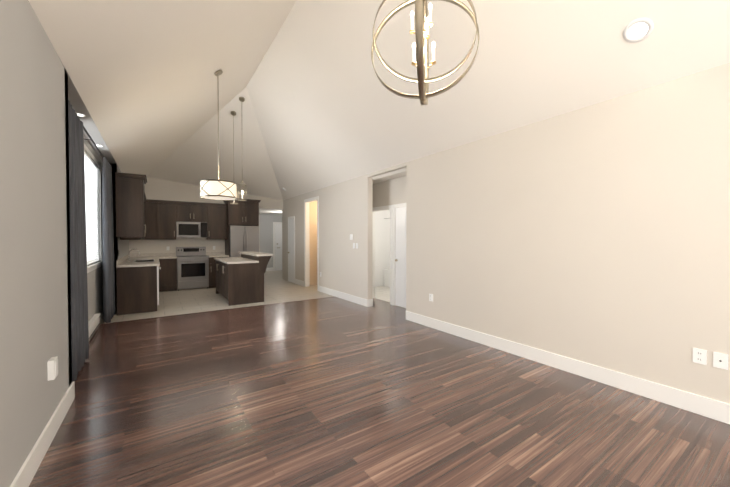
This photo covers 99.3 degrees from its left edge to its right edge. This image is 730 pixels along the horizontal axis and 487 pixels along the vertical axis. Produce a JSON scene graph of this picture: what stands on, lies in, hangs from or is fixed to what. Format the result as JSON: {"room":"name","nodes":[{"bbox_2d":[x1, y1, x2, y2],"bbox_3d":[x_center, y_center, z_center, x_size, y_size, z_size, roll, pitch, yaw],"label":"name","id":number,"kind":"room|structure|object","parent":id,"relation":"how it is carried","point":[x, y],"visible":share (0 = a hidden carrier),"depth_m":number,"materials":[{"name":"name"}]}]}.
{"room":"living room","nodes":[
{"label":"living room","id":0,"kind":"room"},
{"bbox_2d":[0,0,128,486],"bbox_3d":[-2.824,-0.055,2.808,0.320,2.800,13.020,-1,1,-34],"label":"wall","id":1,"kind":"structure","parent":0,"point":[35,301],"depth_m":1.87,"materials":[{"name":"paint"}]},
{"bbox_2d":[47,356,57,380],"bbox_3d":[-2.148,0.860,2.136,0.038,0.130,0.090,-1,1,-34],"label":"electrical outlet plate","id":2,"kind":"object","parent":1,"relation":"attached to","point":[52,364],"depth_m":2.10,"materials":[{"name":"white plastic"}]},
{"bbox_2d":[83,126,103,157],"bbox_3d":[-3.734,-1.395,4.188,0.120,0.048,3.682,-1,1,-34],"label":"curtain rod","id":3,"kind":"object","parent":1,"relation":"attached to","point":[87,133],"visible":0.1,"depth_m":4.17,"materials":[{"name":"grey metal"}]},
{"bbox_2d":[68,100,88,380],"bbox_3d":[-3.027,-0.045,3.248,0.102,2.717,0.786,-1,1,-34],"label":"curtain","id":4,"kind":"object","parent":3,"relation":"hanging from","point":[79,307],"visible":0.83,"depth_m":3.18,"materials":[{"name":"fabric"}]},
{"bbox_2d":[100,154,114,322],"bbox_3d":[-4.408,-0.075,5.320,0.121,2.717,0.806,-1,1,-34],"label":"curtain","id":5,"kind":"object","parent":3,"relation":"hanging from","point":[108,263],"visible":1,"depth_m":5.05,"materials":[{"name":"fabric"}]},
{"bbox_2d":[84,144,102,272],"bbox_3d":[-3.864,-0.471,4.229,0.120,1.770,2.870,-1,1,-34],"label":"window","id":6,"kind":"structure","parent":1,"relation":"in","point":[92,267],"depth_m":5.05,"materials":[{"name":"white"}]},
{"bbox_2d":[84,150,99,263],"bbox_3d":[-3.851,-0.495,4.238,0.025,1.592,2.730,-1,1,-34],"label":"window blinds","id":7,"kind":"object","parent":6,"relation":"attached to","point":[90,160],"visible":0.27,"depth_m":4.80,"materials":[{"name":"white plastic"}]},
{"bbox_2d":[88,314,100,339],"bbox_3d":[-3.682,1.204,4.105,0.073,0.185,1.800,-1,1,-34],"label":"baseboard heater","id":8,"kind":"object","parent":1,"relation":"attached to","point":[93,323],"visible":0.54,"depth_m":4.45,"materials":[{"name":"white metal"}]},
{"bbox_2d":[116,252,130,263],"bbox_3d":[-5.348,0.330,6.897,0.015,0.090,3.174,-1,1,-34],"label":"backsplash","id":9,"kind":"structure","parent":1,"relation":"attached to","point":[120,261],"depth_m":6.34,"materials":[{"name":"beige tile"}]},
{"bbox_2d":[115,172,146,239],"bbox_3d":[-4.512,-0.684,5.986,0.407,1.125,0.695,-1,1,-34],"label":"upper cabinet","id":10,"kind":"object","parent":1,"relation":"attached to","point":[139,216],"depth_m":5.71,"materials":[{"name":"brown wood"}]},
{"bbox_2d":[68,75,116,163],"bbox_3d":[-3.733,-1.525,4.145,0.320,0.100,4.050,-1,1,-34],"label":"ceiling","id":11,"kind":"structure","parent":0,"point":[78,106],"depth_m":3.83,"materials":[{"name":"paint"}]},
{"bbox_2d":[77,113,102,146],"bbox_3d":[-3.630,-1.469,4.100,0.106,0.006,1.506,-1,1,-34],"label":"recessed light","id":12,"kind":"object","parent":11,"relation":"in","point":[81,115],"visible":0.71,"depth_m":3.56,"materials":[{"name":"white"}]},
{"bbox_2d":[129,177,282,253],"bbox_3d":[-4.591,-0.296,9.383,4.300,3.090,0.120,-1,1,-34],"label":"wall","id":13,"kind":"structure","parent":0,"point":[157,189],"depth_m":8.82,"materials":[{"name":"paint"}]},
{"bbox_2d":[147,200,158,239],"bbox_3d":[-5.730,-0.613,8.324,0.335,1.015,0.353,-1,1,-34],"label":"upper cabinet","id":14,"kind":"object","parent":13,"relation":"attached to","point":[152,205],"depth_m":8.21,"materials":[{"name":"brown wood"}]},
{"bbox_2d":[159,200,174,239],"bbox_3d":[-5.450,-0.616,8.511,0.442,1.015,0.353,-1,1,-34],"label":"upper cabinet","id":15,"kind":"object","parent":13,"relation":"attached to","point":[166,208],"depth_m":8.37,"materials":[{"name":"brown wood"}]},
{"bbox_2d":[131,252,226,255],"bbox_3d":[-5.263,0.301,8.854,2.334,0.090,0.015,-1,1,-34],"label":"backsplash","id":16,"kind":"structure","parent":13,"relation":"attached to","point":[208,253],"depth_m":8.66,"materials":[{"name":"beige tile"}]},
{"bbox_2d":[175,201,206,223],"bbox_3d":[-4.951,-0.869,8.842,0.760,0.520,0.353,-1,1,-34],"label":"upper cabinet","id":17,"kind":"object","parent":13,"relation":"attached to","point":[183,212],"depth_m":8.68,"materials":[{"name":"brown wood"}]},
{"bbox_2d":[176,222,206,237],"bbox_3d":[-4.920,-0.385,8.803,0.754,0.435,0.424,-1,1,-34],"label":"microwave","id":18,"kind":"object","parent":17,"relation":"attached to","point":[191,229],"visible":0.94,"depth_m":8.65,"materials":[{"name":"silver metal"}]},
{"bbox_2d":[207,204,226,239],"bbox_3d":[-4.417,-0.626,9.203,0.525,1.015,0.353,-1,1,-34],"label":"upper cabinet","id":19,"kind":"object","parent":13,"relation":"attached to","point":[216,213],"depth_m":9.06,"materials":[{"name":"brown wood"}]},
{"bbox_2d":[223,200,258,227],"bbox_3d":[-3.766,-0.920,9.472,0.816,0.735,0.623,-1,1,-34],"label":"upper cabinet","id":20,"kind":"object","parent":13,"relation":"attached to","point":[244,213],"depth_m":9.22,"materials":[{"name":"brown wood"}]},
{"bbox_2d":[100,270,389,323],"bbox_3d":[-2.738,1.302,9.011,7.340,0.104,9.200,-1,1,-34],"label":"floor","id":21,"kind":"structure","parent":0,"point":[278,288],"depth_m":7.34,"materials":[{"name":"beige tile"}]},
{"bbox_2d":[119,268,156,307],"bbox_3d":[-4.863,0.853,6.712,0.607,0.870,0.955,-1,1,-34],"label":"base cabinet","id":22,"kind":"object","parent":21,"relation":"on","point":[137,286],"depth_m":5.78,"materials":[{"name":"brown wood"}]},
{"bbox_2d":[116,256,158,267],"bbox_3d":[-5.084,0.393,7.074,0.649,0.040,3.174,-1,1,-34],"label":"countertop","id":23,"kind":"structure","parent":22,"relation":"on","point":[132,261],"depth_m":6.27,"materials":[{"name":"beige stone"}]},
{"bbox_2d":[157,266,160,304],"bbox_3d":[-4.383,0.864,6.080,0.633,0.866,0.620,-1,1,-34],"label":"dishwasher","id":24,"kind":"object","parent":21,"relation":"on","point":[158,267],"visible":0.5,"depth_m":5.97,"materials":[{"name":"white metal"}]},
{"bbox_2d":[159,276,162,291],"bbox_3d":[-5.625,0.835,7.907,0.669,0.870,1.199,-1,1,-34],"label":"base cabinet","id":25,"kind":"object","parent":21,"relation":"on","point":[160,277],"depth_m":8.07,"materials":[{"name":"brown wood"}]},
{"bbox_2d":[159,260,176,291],"bbox_3d":[-5.377,0.828,8.399,0.461,0.870,0.657,-1,1,-34],"label":"base cabinet","id":26,"kind":"object","parent":21,"relation":"on","point":[168,270],"depth_m":8.16,"materials":[{"name":"brown wood"}]},
{"bbox_2d":[159,256,176,259],"bbox_3d":[-5.345,0.373,8.403,0.396,0.040,0.674,-1,1,-34],"label":"countertop","id":27,"kind":"structure","parent":26,"relation":"on","point":[160,257],"depth_m":8.17,"materials":[{"name":"beige stone"}]},
{"bbox_2d":[176,247,208,290],"bbox_3d":[-4.843,0.679,8.704,0.754,1.160,0.700,-1,1,-34],"label":"range","id":28,"kind":"object","parent":21,"relation":"on","point":[192,267],"visible":0.98,"depth_m":8.51,"materials":[{"name":"silver metal"}]},
{"bbox_2d":[208,256,229,287],"bbox_3d":[-4.331,0.818,9.099,0.521,0.870,0.657,-1,1,-34],"label":"base cabinet","id":29,"kind":"object","parent":21,"relation":"on","point":[212,265],"depth_m":8.74,"materials":[{"name":"brown wood"}]},
{"bbox_2d":[214,252,273,305],"bbox_3d":[-2.942,0.772,7.374,0.941,1.012,1.720,-1,1,-34],"label":"kitchen island","id":30,"kind":"object","parent":21,"relation":"on","point":[239,280],"depth_m":6.68,"materials":[{"name":"brown wood"}]},
{"bbox_2d":[242,251,265,254],"bbox_3d":[-2.684,0.246,7.539,0.370,0.040,1.800,-1,1,-34],"label":"island countertop","id":31,"kind":"structure","parent":30,"relation":"on","point":[249,252],"depth_m":7.37,"materials":[{"name":"beige stone"}]},
{"bbox_2d":[250,259,257,262],"bbox_3d":[-3.062,0.389,7.288,0.640,0.040,1.780,-1,1,-34],"label":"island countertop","id":32,"kind":"structure","parent":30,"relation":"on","point":[251,260],"depth_m":6.76,"materials":[{"name":"beige stone"}]},
{"bbox_2d":[229,225,258,256],"bbox_3d":[-3.714,0.361,9.412,0.800,1.775,0.751,-1,1,-34],"label":"refrigerator","id":33,"kind":"object","parent":21,"relation":"on","point":[243,238],"visible":0.38,"depth_m":9.10,"materials":[{"name":"grey metal"}]},
{"bbox_2d":[384,269,389,286],"bbox_3d":[1.617,1.016,8.190,0.750,0.500,2.740,-1,1,-34],"label":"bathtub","id":34,"kind":"object","parent":21,"relation":"on","point":[386,277],"visible":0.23,"depth_m":9.00,"materials":[{"name":"white ceramic"}]},
{"bbox_2d":[259,214,281,270],"bbox_3d":[-4.097,-0.036,13.449,2.580,2.450,0.120,-1,1,-34],"label":"wall","id":35,"kind":"structure","parent":0,"point":[266,221],"depth_m":13.30,"materials":[{"name":"paint"}]},
{"bbox_2d":[275,224,281,270],"bbox_3d":[-3.516,0.163,13.699,0.894,2.025,0.090,-1,1,-34],"label":"entry door","id":36,"kind":"structure","parent":35,"relation":"in","point":[278,246],"depth_m":13.54,"materials":[{"name":"white paint"}]},
{"bbox_2d":[259,208,281,214],"bbox_3d":[-3.268,-1.293,12.192,2.880,0.100,3.100,-1,1,-34],"label":"ceiling","id":37,"kind":"structure","parent":0,"point":[271,211],"depth_m":12.02,"materials":[{"name":"paint"}]},
{"bbox_2d":[309,201,316,284],"bbox_3d":[-1.234,-0.055,9.612,1.290,2.600,0.120,-1,1,-34],"label":"wall","id":38,"kind":"structure","parent":0,"point":[313,237],"depth_m":9.31,"materials":[{"name":"beige paint"}]},
{"bbox_2d":[28,0,729,199],"bbox_3d":[-0.865,-2.097,4.022,4.320,1.651,13.150,-1,1,-34],"label":"ceiling","id":39,"kind":"structure","parent":0,"point":[320,106],"depth_m":3.64,"materials":[{"name":"paint"}]},
{"bbox_2d":[199,70,236,200],"bbox_3d":[-2.094,-1.561,4.429,0.488,1.832,0.488,-1,1,-34],"label":"drum pendant light","id":40,"kind":"object","parent":39,"relation":"hanging from","point":[216,189],"visible":1,"depth_m":4.28,"materials":[{"name":"white fabric"}]},
{"bbox_2d":[230,111,237,203],"bbox_3d":[-2.729,-1.777,6.449,0.155,1.909,0.154,-1,1,-34],"label":"mini pendant light","id":41,"kind":"object","parent":39,"relation":"hanging from","point":[233,113],"visible":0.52,"depth_m":6.43,"materials":[{"name":"silver metal"}]},
{"bbox_2d":[238,97,246,200],"bbox_3d":[-2.423,-1.856,6.112,0.155,2.017,0.154,-1,1,-34],"label":"mini pendant light","id":42,"kind":"object","parent":39,"relation":"hanging from","point":[241,99],"visible":1,"depth_m":6.12,"materials":[{"name":"silver metal"}]},
{"bbox_2d":[371,0,478,105],"bbox_3d":[0.370,-1.883,1.964,0.616,1.996,0.638,-1,1,-34],"label":"orb chandelier","id":43,"kind":"object","parent":39,"relation":"hanging from","point":[423,24],"visible":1,"depth_m":1.96,"materials":[{"name":"silver metal"}]},
{"bbox_2d":[623,18,653,42],"bbox_3d":[2.126,-1.657,2.414,0.150,0.112,0.180,-1,1,-34],"label":"recessed light","id":44,"kind":"object","parent":39,"relation":"in","point":[638,30],"visible":1,"depth_m":2.41,"materials":[{"name":"white plastic"}]},
{"bbox_2d":[29,297,729,486],"bbox_3d":[0.292,1.399,2.525,5.160,0.100,9.290,-1,1,-34],"label":"floor","id":45,"kind":"structure","parent":0,"point":[331,392],"depth_m":2.44,"materials":[{"name":"brown wood"}]},
{"bbox_2d":[113,297,329,322],"bbox_3d":[-2.433,1.292,6.290,4.180,0.004,0.024,-1,1,-34],"label":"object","id":46,"kind":"structure","parent":45,"relation":"on","point":[216,310],"depth_m":5.99,"materials":[{"name":"brown wood"}]},
{"bbox_2d":[375,210,389,286],"bbox_3d":[0.271,0.029,9.008,2.040,2.450,0.120,-1,1,-34],"label":"wall","id":47,"kind":"structure","parent":0,"point":[382,243],"depth_m":9.07,"materials":[{"name":"white paint"}]},
{"bbox_2d":[373,176,405,307],"bbox_3d":[0.501,-0.057,6.345,0.540,2.700,2.840,-1,1,-34],"label":"wall","id":48,"kind":"structure","parent":0,"point":[390,192],"depth_m":6.54,"materials":[{"name":"paint"}]},
{"bbox_2d":[273,196,405,305],"bbox_3d":[-1.258,-0.017,9.759,1.686,2.520,9.170,-1,1,-34],"label":"door frame","id":49,"kind":"structure","parent":48,"relation":"attached to","point":[391,208],"depth_m":8.20,"materials":[{"name":"white wood"}]},
{"bbox_2d":[395,207,405,307],"bbox_3d":[0.800,0.278,6.129,0.084,2.017,0.694,-1,1,-34],"label":"closet door","id":50,"kind":"structure","parent":48,"relation":"in","point":[400,256],"depth_m":6.29,"materials":[{"name":"white wood"}]},
{"bbox_2d":[373,171,405,183],"bbox_3d":[0.501,-1.377,6.325,0.540,0.060,2.840,-1,1,-34],"label":"ceiling","id":51,"kind":"structure","parent":0,"point":[393,176],"depth_m":6.33,"materials":[{"name":"paint"}]},
{"bbox_2d":[282,63,729,403],"bbox_3d":[0.833,-0.041,5.255,0.120,2.700,13.020,-1,1,-34],"label":"wall","id":52,"kind":"structure","parent":0,"point":[597,234],"depth_m":3.11,"materials":[{"name":"paint"}]},
{"bbox_2d":[288,218,293,282],"bbox_3d":[-2.376,0.223,9.874,0.076,2.017,0.454,-1,1,-34],"label":"door","id":53,"kind":"structure","parent":52,"relation":"attached to","point":[291,250],"depth_m":9.87,"materials":[{"name":"white paint"}]},
{"bbox_2d":[10,267,729,486],"bbox_3d":[-1.276,1.228,5.656,5.800,0.150,16.000,-1,1,-34],"label":"baseboard","id":54,"kind":"structure","parent":52,"relation":"attached to","point":[717,410],"depth_m":2.79,"materials":[{"name":"white wood"}]},
{"bbox_2d":[693,348,706,364],"bbox_3d":[2.641,0.891,2.448,0.009,0.115,0.075,-1,1,-34],"label":"electrical outlet plate","id":55,"kind":"object","parent":52,"relation":"attached to","point":[699,355],"depth_m":2.44,"materials":[{"name":"white plastic"}]},
{"bbox_2d":[713,352,727,369],"bbox_3d":[2.701,0.892,2.356,0.012,0.115,0.075,-1,1,-34],"label":"electrical outlet plate","id":56,"kind":"object","parent":52,"relation":"attached to","point":[720,360],"depth_m":2.36,"materials":[{"name":"white plastic"}]}
]}

